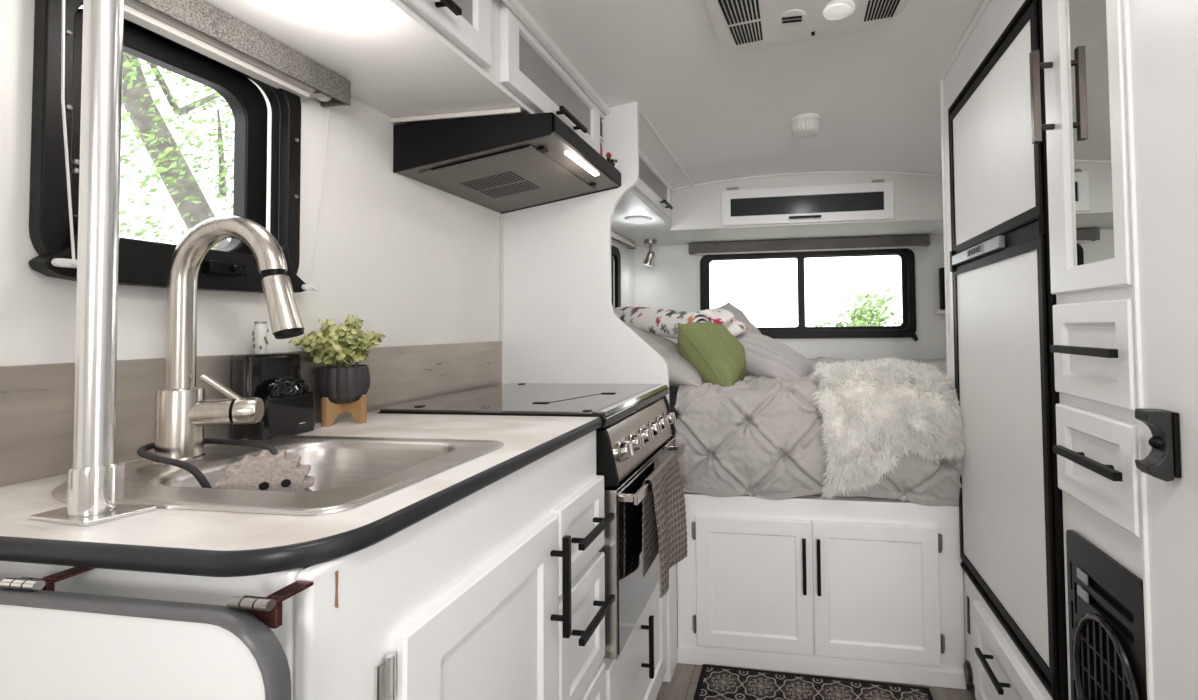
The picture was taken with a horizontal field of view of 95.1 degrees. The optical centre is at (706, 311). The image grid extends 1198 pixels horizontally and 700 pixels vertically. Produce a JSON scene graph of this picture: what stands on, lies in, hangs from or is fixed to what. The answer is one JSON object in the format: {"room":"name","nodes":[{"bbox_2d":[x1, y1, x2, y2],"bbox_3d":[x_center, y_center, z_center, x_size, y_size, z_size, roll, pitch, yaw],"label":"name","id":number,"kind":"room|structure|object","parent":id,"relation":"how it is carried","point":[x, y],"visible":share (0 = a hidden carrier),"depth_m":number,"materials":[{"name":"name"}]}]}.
{"room":"vehicle interior","nodes":[
{"label":"vehicle interior","id":0,"kind":"room"},
{"bbox_2d":[0,0,634,365],"bbox_3d":[-0.861,0.141,0.888,0.060,1.990,4.880,-1,-2,9],"label":"wall","id":1,"kind":"structure","parent":0,"point":[419,263],"depth_m":1.14,"materials":[{"name":"white paint"}]},
{"bbox_2d":[29,0,305,292],"bbox_3d":[-0.834,-0.251,0.877,0.108,0.433,0.375,-1,-2,9],"label":"window","id":2,"kind":"structure","parent":1,"relation":"in","point":[233,268],"depth_m":0.84,"materials":[{"name":"black plastic"}]},
{"bbox_2d":[124,0,350,106],"bbox_3d":[-0.813,-0.453,0.840,0.066,0.060,0.567,-1,-2,9],"label":"window valance","id":3,"kind":"object","parent":2,"relation":"attached to","point":[200,26],"visible":1,"depth_m":0.90,"materials":[{"name":"grey fabric"}]},
{"bbox_2d":[51,0,76,267],"bbox_3d":[-0.826,-0.228,0.704,0.022,0.428,0.067,0,-2,-12],"label":"shade cord","id":4,"kind":"object","parent":3,"relation":"hanging from","point":[57,262],"visible":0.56,"depth_m":0.69,"materials":[{"name":"fabric"}]},
{"bbox_2d":[302,109,328,290],"bbox_3d":[-0.779,-0.229,1.075,0.025,0.380,0.081,0,-2,-20],"label":"shade cord","id":5,"kind":"object","parent":3,"relation":"hanging from","point":[304,286],"visible":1,"depth_m":1.09,"materials":[{"name":"white fabric"}]},
{"bbox_2d":[0,341,502,486],"bbox_3d":[-0.797,0.153,1.070,0.006,0.147,1.460,-1,-2,9],"label":"backsplash","id":6,"kind":"structure","parent":1,"relation":"attached to","point":[37,400],"depth_m":0.80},
{"bbox_2d":[204,0,610,157],"bbox_3d":[-0.589,-0.590,1.209,0.394,0.225,1.161,-1,-2,9],"label":"upper cabinet","id":7,"kind":"object","parent":1,"relation":"attached to","point":[400,58],"visible":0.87,"depth_m":1.08,"materials":[{"name":"white wood"}]},
{"bbox_2d":[390,107,520,122],"bbox_3d":[-0.602,-0.468,1.287,0.340,0.012,0.008,-1,-2,9],"label":"trim","id":8,"kind":"structure","parent":1,"relation":"attached to","point":[517,109],"depth_m":1.28,"materials":[{"name":"white"}]},
{"bbox_2d":[501,216,502,381],"bbox_3d":[-0.680,-0.041,1.794,0.007,0.555,0.007,0,-2,-13],"label":"trim","id":9,"kind":"structure","parent":1,"relation":"attached to","point":[501,216],"depth_m":1.79,"materials":[{"name":"white plastic"}]},
{"bbox_2d":[393,112,620,213],"bbox_3d":[-0.520,-0.394,1.529,0.419,0.118,0.494,-1,-2,9],"label":"range hood","id":10,"kind":"object","parent":1,"relation":"attached to","point":[501,164],"visible":1,"depth_m":1.36,"materials":[{"name":"black metal"}]},
{"bbox_2d":[606,152,611,163],"bbox_3d":[-0.305,-0.474,1.686,0.022,0.045,0.022,-1,-2,9],"label":"flower ornament","id":11,"kind":"object","parent":10,"relation":"on","point":[608,155],"visible":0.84,"depth_m":1.68,"materials":[{"name":"red"}]},
{"bbox_2d":[614,159,619,170],"bbox_3d":[-0.289,-0.470,1.727,0.025,0.039,0.025,-1,-2,9],"label":"potted succulent","id":12,"kind":"object","parent":10,"relation":"on","point":[617,165],"visible":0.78,"depth_m":1.72,"materials":[{"name":"green plant"}]},
{"bbox_2d":[615,163,619,170],"bbox_3d":[-0.289,-0.461,1.726,0.025,0.022,0.025,-1,-2,9],"label":"pot","id":13,"kind":"object","parent":12,"relation":"on","point":[617,165],"depth_m":1.72,"materials":[{"name":"white plastic"}]},
{"bbox_2d":[611,245,620,309],"bbox_3d":[-0.549,-0.105,2.618,0.038,0.500,0.740,-1,-2,9],"label":"window","id":14,"kind":"structure","parent":1,"relation":"in","point":[615,252],"depth_m":2.94,"materials":[{"name":"black plastic"}]},
{"bbox_2d":[611,231,634,248],"bbox_3d":[-0.514,-0.395,2.717,0.046,0.047,0.970,-1,-2,9],"label":"roller shade","id":15,"kind":"object","parent":1,"relation":"attached to","point":[631,245],"visible":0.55,"depth_m":2.96,"materials":[{"name":"grey fabric"}]},
{"bbox_2d":[611,149,688,246],"bbox_3d":[-0.369,-0.535,2.542,0.394,0.232,1.490,-1,-2,9],"label":"upper cabinet","id":16,"kind":"object","parent":1,"relation":"attached to","point":[650,197],"visible":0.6,"depth_m":2.52,"materials":[{"name":"white wood"}]},
{"bbox_2d":[625,216,650,223],"bbox_3d":[-0.322,-0.429,2.559,0.124,0.018,0.124,-1,-2,9],"label":"dome lamp","id":17,"kind":"object","parent":16,"relation":"attached to","point":[633,219],"visible":1,"depth_m":2.52,"materials":[{"name":"white plastic"}]},
{"bbox_2d":[643,239,656,265],"bbox_3d":[-0.323,-0.332,3.094,0.080,0.151,0.072,-1,-2,9],"label":"spotlight","id":18,"kind":"object","parent":16,"relation":"attached to","point":[649,260],"visible":1,"depth_m":3.07,"materials":[{"name":"silver metal"}]},
{"bbox_2d":[502,102,671,681],"bbox_3d":[-0.399,0.240,1.755,0.567,1.835,0.022,-1,-2,9],"label":"wall partition","id":19,"kind":"structure","parent":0,"point":[561,324],"depth_m":1.76,"materials":[{"name":"white paint"}]},
{"bbox_2d":[639,107,693,186],"bbox_3d":[-0.146,-0.657,2.263,0.012,0.014,1.000,-1,-2,9],"label":"trim","id":20,"kind":"structure","parent":19,"relation":"attached to","point":[645,118],"depth_m":2.12,"materials":[{"name":"white plastic"}]},
{"bbox_2d":[499,0,984,187],"bbox_3d":[0.198,-0.722,0.769,2.215,0.252,4.940,-1,-2,9],"label":"ceiling","id":21,"kind":"structure","parent":0,"point":[723,112],"depth_m":1.73,"materials":[{"name":"white paint"}]},
{"bbox_2d":[790,113,819,137],"bbox_3d":[0.377,-0.698,2.046,0.112,0.067,0.112,-1,-2,9],"label":"smoke detector","id":22,"kind":"object","parent":21,"relation":"attached to","point":[806,125],"visible":1,"depth_m":2.01,"materials":[{"name":"white plastic"}]},
{"bbox_2d":[705,0,910,49],"bbox_3d":[0.217,-0.748,1.074,0.491,0.080,0.784,-1,-2,9],"label":"air conditioner","id":23,"kind":"object","parent":21,"relation":"attached to","point":[738,24],"visible":1,"depth_m":1.33,"materials":[{"name":"white plastic"}]},
{"bbox_2d":[779,9,806,26],"bbox_3d":[0.210,-0.718,1.322,0.072,0.006,0.072,-1,-2,21],"label":"air vent","id":24,"kind":"object","parent":23,"relation":"attached to","point":[787,17],"depth_m":1.31,"materials":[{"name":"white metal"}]},
{"bbox_2d":[634,234,946,418],"bbox_3d":[0.603,0.194,3.150,2.215,1.990,0.060,-1,-2,9],"label":"wall","id":25,"kind":"structure","parent":0,"point":[673,282],"depth_m":3.10,"materials":[{"name":"paint"}]},
{"bbox_2d":[671,173,942,242],"bbox_3d":[0.523,-0.548,2.887,1.365,0.254,0.522,-1,-2,9],"label":"upper cabinet","id":26,"kind":"object","parent":25,"relation":"attached to","point":[834,205],"visible":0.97,"depth_m":2.68,"materials":[{"name":"white wood"}]},
{"bbox_2d":[674,171,941,189],"bbox_3d":[0.478,-0.659,2.671,1.302,0.060,0.012,-1,-2,9],"label":"trim","id":27,"kind":"structure","parent":26,"relation":"attached to","point":[819,172],"depth_m":2.66,"materials":[{"name":"white plastic"}]},
{"bbox_2d":[700,248,917,340],"bbox_3d":[0.575,-0.083,3.127,1.230,0.524,0.058,-1,-2,9],"label":"window","id":28,"kind":"structure","parent":25,"relation":"in","point":[907,329],"depth_m":3.09,"materials":[{"name":"black plastic"}]},
{"bbox_2d":[689,235,929,254],"bbox_3d":[0.569,-0.376,3.106,1.354,0.067,0.067,-1,-2,9],"label":"roller shade","id":29,"kind":"object","parent":28,"relation":"attached to","point":[905,241],"visible":1,"depth_m":3.07,"materials":[{"name":"grey fabric"}]},
{"bbox_2d":[935,268,945,313],"bbox_3d":[1.334,-0.097,2.967,0.125,0.287,0.080,-1,-2,9],"label":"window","id":30,"kind":"structure","parent":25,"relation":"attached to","point":[941,270],"depth_m":2.96,"materials":[{"name":"black plastic"}]},
{"bbox_2d":[656,617,975,699],"bbox_3d":[0.219,1.140,0.712,2.215,0.040,4.940,-1,-2,9],"label":"floor","id":31,"kind":"structure","parent":0,"point":[683,683],"depth_m":1.64,"materials":[{"name":"grey wood"}]},
{"bbox_2d":[0,430,614,699],"bbox_3d":[-0.525,0.684,0.821,0.604,0.892,0.678,-1,-2,9],"label":"base cabinet","id":32,"kind":"object","parent":31,"relation":"on","point":[498,593],"visible":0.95,"depth_m":0.65,"materials":[{"name":"white wood"}]},
{"bbox_2d":[0,567,312,699],"bbox_3d":[-0.603,0.453,0.469,0.578,0.445,0.054,-1,-2,9],"label":"folding table leaf","id":33,"kind":"object","parent":32,"relation":"attached to","point":[55,645],"visible":0.93,"depth_m":0.42,"materials":[{"name":"white plastic"}]},
{"bbox_2d":[0,410,601,576],"bbox_3d":[-0.505,0.235,1.112,0.565,0.022,1.276,-1,-2,9],"label":"countertop","id":34,"kind":"structure","parent":32,"relation":"on","point":[205,543],"depth_m":0.53,"materials":[{"name":"laminate"}]},
{"bbox_2d":[29,0,156,525],"bbox_3d":[-0.633,-0.232,0.563,0.098,0.881,0.080,-1,-2,9],"label":"support pole","id":35,"kind":"object","parent":34,"relation":"on","point":[95,483],"visible":1,"depth_m":0.55,"materials":[{"name":"metal"}]},
{"bbox_2d":[152,215,304,464],"bbox_3d":[-0.667,0.038,0.777,0.223,0.348,0.089,-1,-2,9],"label":"kitchen faucet","id":36,"kind":"object","parent":34,"relation":"on","point":[182,411],"visible":0.98,"depth_m":0.76,"materials":[{"name":"metal"}]},
{"bbox_2d":[137,438,277,487],"bbox_3d":[-0.712,0.224,0.757,0.165,0.074,0.112,-1,-2,9],"label":"cord","id":37,"kind":"object","parent":36,"relation":"attached to","point":[142,452],"visible":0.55,"depth_m":0.72,"materials":[{"name":"grey rubber"}]},
{"bbox_2d":[231,352,314,439],"bbox_3d":[-0.772,0.149,0.966,0.074,0.146,0.104,-1,-2,9],"label":"sink caddy","id":38,"kind":"object","parent":34,"relation":"on","point":[252,374],"visible":0.73,"depth_m":0.94,"materials":[{"name":"black plastic"}]},
{"bbox_2d":[252,322,267,353],"bbox_3d":[-0.790,0.047,0.955,0.021,0.057,0.021,-1,-2,9],"label":"soap bottle","id":39,"kind":"object","parent":38,"relation":"on","point":[260,342],"visible":1,"depth_m":0.95,"materials":[{"name":"white plastic"}]},
{"bbox_2d":[252,329,267,348],"bbox_3d":[-0.790,0.049,0.955,0.021,0.038,0.021,-1,-2,9],"label":"print","id":40,"kind":"object","parent":39,"relation":"attached to","point":[260,341],"depth_m":0.95,"materials":[{"name":"green"}]},
{"bbox_2d":[266,376,309,397],"bbox_3d":[-0.751,0.147,0.969,0.030,0.061,0.078,-1,-2,9],"label":"pad","id":41,"kind":"object","parent":38,"relation":"in","point":[289,385],"visible":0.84,"depth_m":0.96,"materials":[{"name":"black"}]},
{"bbox_2d":[52,435,503,568],"bbox_3d":[-0.575,0.289,0.743,0.471,0.160,0.347,-1,-2,9],"label":"sink","id":42,"kind":"object","parent":34,"relation":"in","point":[348,472],"visible":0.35,"depth_m":0.74,"materials":[{"name":"metal"}]},
{"bbox_2d":[214,450,314,491],"bbox_3d":[-0.570,0.228,0.697,0.101,0.091,0.033,0,-2,-33],"label":"sponge","id":43,"kind":"object","parent":42,"relation":"in","point":[268,472],"visible":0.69,"depth_m":0.69,"materials":[{"name":"grey"}]},
{"bbox_2d":[288,315,385,426],"bbox_3d":[-0.729,0.116,1.088,0.125,0.220,0.153,-1,-2,9],"label":"potted plant","id":44,"kind":"object","parent":34,"relation":"on","point":[341,388],"visible":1,"depth_m":1.07,"materials":[{"name":"green plant"}]},
{"bbox_2d":[378,383,684,658],"bbox_3d":[-0.398,0.482,1.442,0.596,0.520,0.574,-1,-2,9],"label":"oven range","id":45,"kind":"object","parent":31,"relation":"on","point":[634,438],"visible":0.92,"depth_m":1.25,"materials":[{"name":"black"}]},
{"bbox_2d":[598,437,684,658],"bbox_3d":[-0.398,0.495,1.443,0.596,0.494,0.570,-1,-2,9],"label":"oven","id":46,"kind":"object","parent":45,"relation":"in","point":[624,463],"depth_m":1.18,"materials":[{"name":"silver glass"}]},
{"bbox_2d":[642,453,687,597],"bbox_3d":[-0.100,0.533,1.365,0.051,0.284,0.278,-1,-2,9],"label":"dish towel","id":47,"kind":"object","parent":45,"relation":"hanging from","point":[664,527],"visible":0.99,"depth_m":1.33,"materials":[{"name":"beige fabric"}]},
{"bbox_2d":[601,580,666,699],"bbox_3d":[-0.421,0.946,1.435,0.602,0.404,0.576,-1,-2,9],"label":"base cabinet","id":48,"kind":"object","parent":31,"relation":"on","point":[638,673],"visible":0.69,"depth_m":1.35,"materials":[{"name":"white wood"}]},
{"bbox_2d":[693,664,932,699],"bbox_3d":[0.292,1.132,1.452,0.708,0.006,0.474,-1,-2,9],"label":"rug","id":49,"kind":"object","parent":31,"relation":"on","point":[715,682],"visible":1,"depth_m":1.62,"materials":[{"name":"black fabric"}]},
{"bbox_2d":[671,423,966,688],"bbox_3d":[0.488,0.886,2.377,2.091,0.562,1.458,-1,-2,9],"label":"base cabinet","id":50,"kind":"object","parent":31,"relation":"on","point":[859,588],"visible":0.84,"depth_m":1.69,"materials":[{"name":"white wood"}]},
{"bbox_2d":[671,564,676,675],"bbox_3d":[-0.115,0.879,1.743,0.022,0.550,0.083,-1,-2,9],"label":"trim","id":51,"kind":"structure","parent":50,"relation":"attached to","point":[674,567],"depth_m":1.73,"materials":[{"name":"white wood"}]},
{"bbox_2d":[674,357,962,505],"bbox_3d":[0.481,0.429,2.383,2.090,0.388,1.462,-1,-2,9],"label":"duvet","id":52,"kind":"object","parent":50,"relation":"on","point":[760,437],"visible":0.33,"depth_m":1.73,"materials":[{"name":"grey fabric"}]},
{"bbox_2d":[627,325,702,387],"bbox_3d":[-0.263,0.163,2.087,0.566,0.252,0.500,-1,-2,6],"label":"bed pillow","id":53,"kind":"object","parent":52,"relation":"on","point":[681,372],"visible":0.25,"depth_m":1.90,"materials":[{"name":"grey fabric"}]},
{"bbox_2d":[613,307,747,338],"bbox_3d":[-0.112,0.053,2.247,0.493,0.150,0.383,-2,-2,41],"label":"rolled blanket","id":54,"kind":"object","parent":53,"relation":"on","point":[655,321],"visible":0.76,"depth_m":2.11,"materials":[{"name":"fabric"}]},
{"bbox_2d":[677,322,745,387],"bbox_3d":[0.025,0.169,2.019,0.244,0.259,0.293,-1,-2,9],"label":"cushion","id":55,"kind":"object","parent":52,"relation":"on","point":[710,348],"visible":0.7,"depth_m":1.91,"materials":[{"name":"green fabric"}]},
{"bbox_2d":[712,302,760,333],"bbox_3d":[0.158,0.123,2.627,0.248,0.354,0.403,-1,-2,25],"label":"cushion","id":56,"kind":"object","parent":52,"relation":"on","point":[739,315],"visible":0.23,"depth_m":2.63,"materials":[{"name":"grey fabric"}]},
{"bbox_2d":[735,331,816,378],"bbox_3d":[0.246,0.197,2.255,0.407,0.228,0.335,-1,-2,19],"label":"cushion","id":57,"kind":"object","parent":52,"relation":"on","point":[767,357],"visible":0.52,"depth_m":2.14,"materials":[{"name":"grey fabric"}]},
{"bbox_2d":[809,355,966,500],"bbox_3d":[0.590,0.383,1.905,0.452,0.432,0.638,-1,-2,9],"label":"fur throw","id":58,"kind":"object","parent":52,"relation":"on","point":[873,412],"visible":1,"depth_m":1.65,"materials":[{"name":"white fur"}]},
{"bbox_2d":[940,0,1052,699],"bbox_3d":[1.021,0.167,1.349,0.683,1.924,0.748,-1,-2,9],"label":"tall cabinet","id":59,"kind":"object","parent":31,"relation":"on","point":[997,670],"visible":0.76,"depth_m":1.46,"materials":[{"name":"white wood"}]},
{"bbox_2d":[948,0,1068,699],"bbox_3d":[0.986,0.058,1.315,0.576,1.422,0.651,-1,-2,9],"label":"refrigerator","id":60,"kind":"object","parent":59,"relation":"in","point":[1011,501],"visible":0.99,"depth_m":1.24,"materials":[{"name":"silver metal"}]},
{"bbox_2d":[1029,0,1142,699],"bbox_3d":[0.825,0.154,0.874,0.454,1.924,0.261,-1,-2,9],"label":"pantry cabinet","id":61,"kind":"object","parent":31,"relation":"on","point":[1096,449],"visible":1,"depth_m":0.89,"materials":[{"name":"white wood"}]},
{"bbox_2d":[1066,0,1114,265],"bbox_3d":[0.638,-0.403,0.894,0.007,0.651,0.139,-1,-2,9],"label":"mirror","id":62,"kind":"object","parent":61,"relation":"attached to","point":[1090,144],"depth_m":0.89,"materials":[{"name":"clear glass"}]},
{"bbox_2d":[1066,530,1146,699],"bbox_3d":[0.644,0.617,0.873,0.023,0.445,0.223,-1,-2,9],"label":"grille","id":63,"kind":"object","parent":61,"relation":"attached to","point":[1106,599],"visible":1,"depth_m":0.87,"materials":[{"name":"matte black metal"}]},
{"bbox_2d":[1129,0,1197,699],"bbox_3d":[0.585,0.144,0.441,0.028,1.925,0.668,-1,-2,9],"label":"door","id":64,"kind":"structure","parent":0,"point":[1163,33],"depth_m":0.71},
{"bbox_2d":[1123,0,1153,699],"bbox_3d":[0.621,0.156,0.770,0.006,1.920,0.006,-1,-2,9],"label":"trim","id":65,"kind":"structure","parent":64,"relation":"attached to","point":[1126,12],"depth_m":0.77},
{"bbox_2d":[1135,408,1181,481],"bbox_3d":[0.595,0.176,0.713,0.038,0.091,0.034,-1,-2,9],"label":"door latch","id":66,"kind":"object","parent":64,"relation":"attached to","point":[1163,462],"visible":1,"depth_m":0.70,"materials":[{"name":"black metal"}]},
{"label":"outside","id":67,"kind":"structure","parent":0,"visible":0},
{"bbox_3d":[0.344,1.780,1.921,24.000,0.050,28.000,-1,-2,9],"label":"ground","id":68,"kind":"structure","parent":67,"visible":0},
{"bbox_2d":[119,52,233,249],"bbox_3d":[-3.399,-0.724,4.248,1.924,5.249,4.001,-1,-2,7],"label":"leafy tree","id":69,"kind":"object","parent":68,"relation":"on","point":[166,156],"visible":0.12,"depth_m":3.69,"materials":[{"name":"green plant"}]},
{"bbox_2d":[805,287,901,326],"bbox_3d":[1.847,0.900,5.981,1.602,2.310,1.484,0,-2,-28],"label":"leafy shrub","id":70,"kind":"object","parent":68,"relation":"on","point":[862,320],"visible":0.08,"depth_m":5.88,"materials":[{"name":"green plant"}]},
{"bbox_3d":[1.266,0.107,0.539,0.060,1.990,4.880,-1,-2,9],"label":"wall","id":71,"kind":"structure","parent":0,"visible":0},
{"bbox_2d":[928,224,943,234],"bbox_3d":[1.327,-0.586,2.358,0.384,0.275,1.306,-1,-2,9],"label":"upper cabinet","id":72,"kind":"object","parent":71,"relation":"attached to","point":[939,230],"visible":0.02,"depth_m":2.92,"materials":[{"name":"white wood"}]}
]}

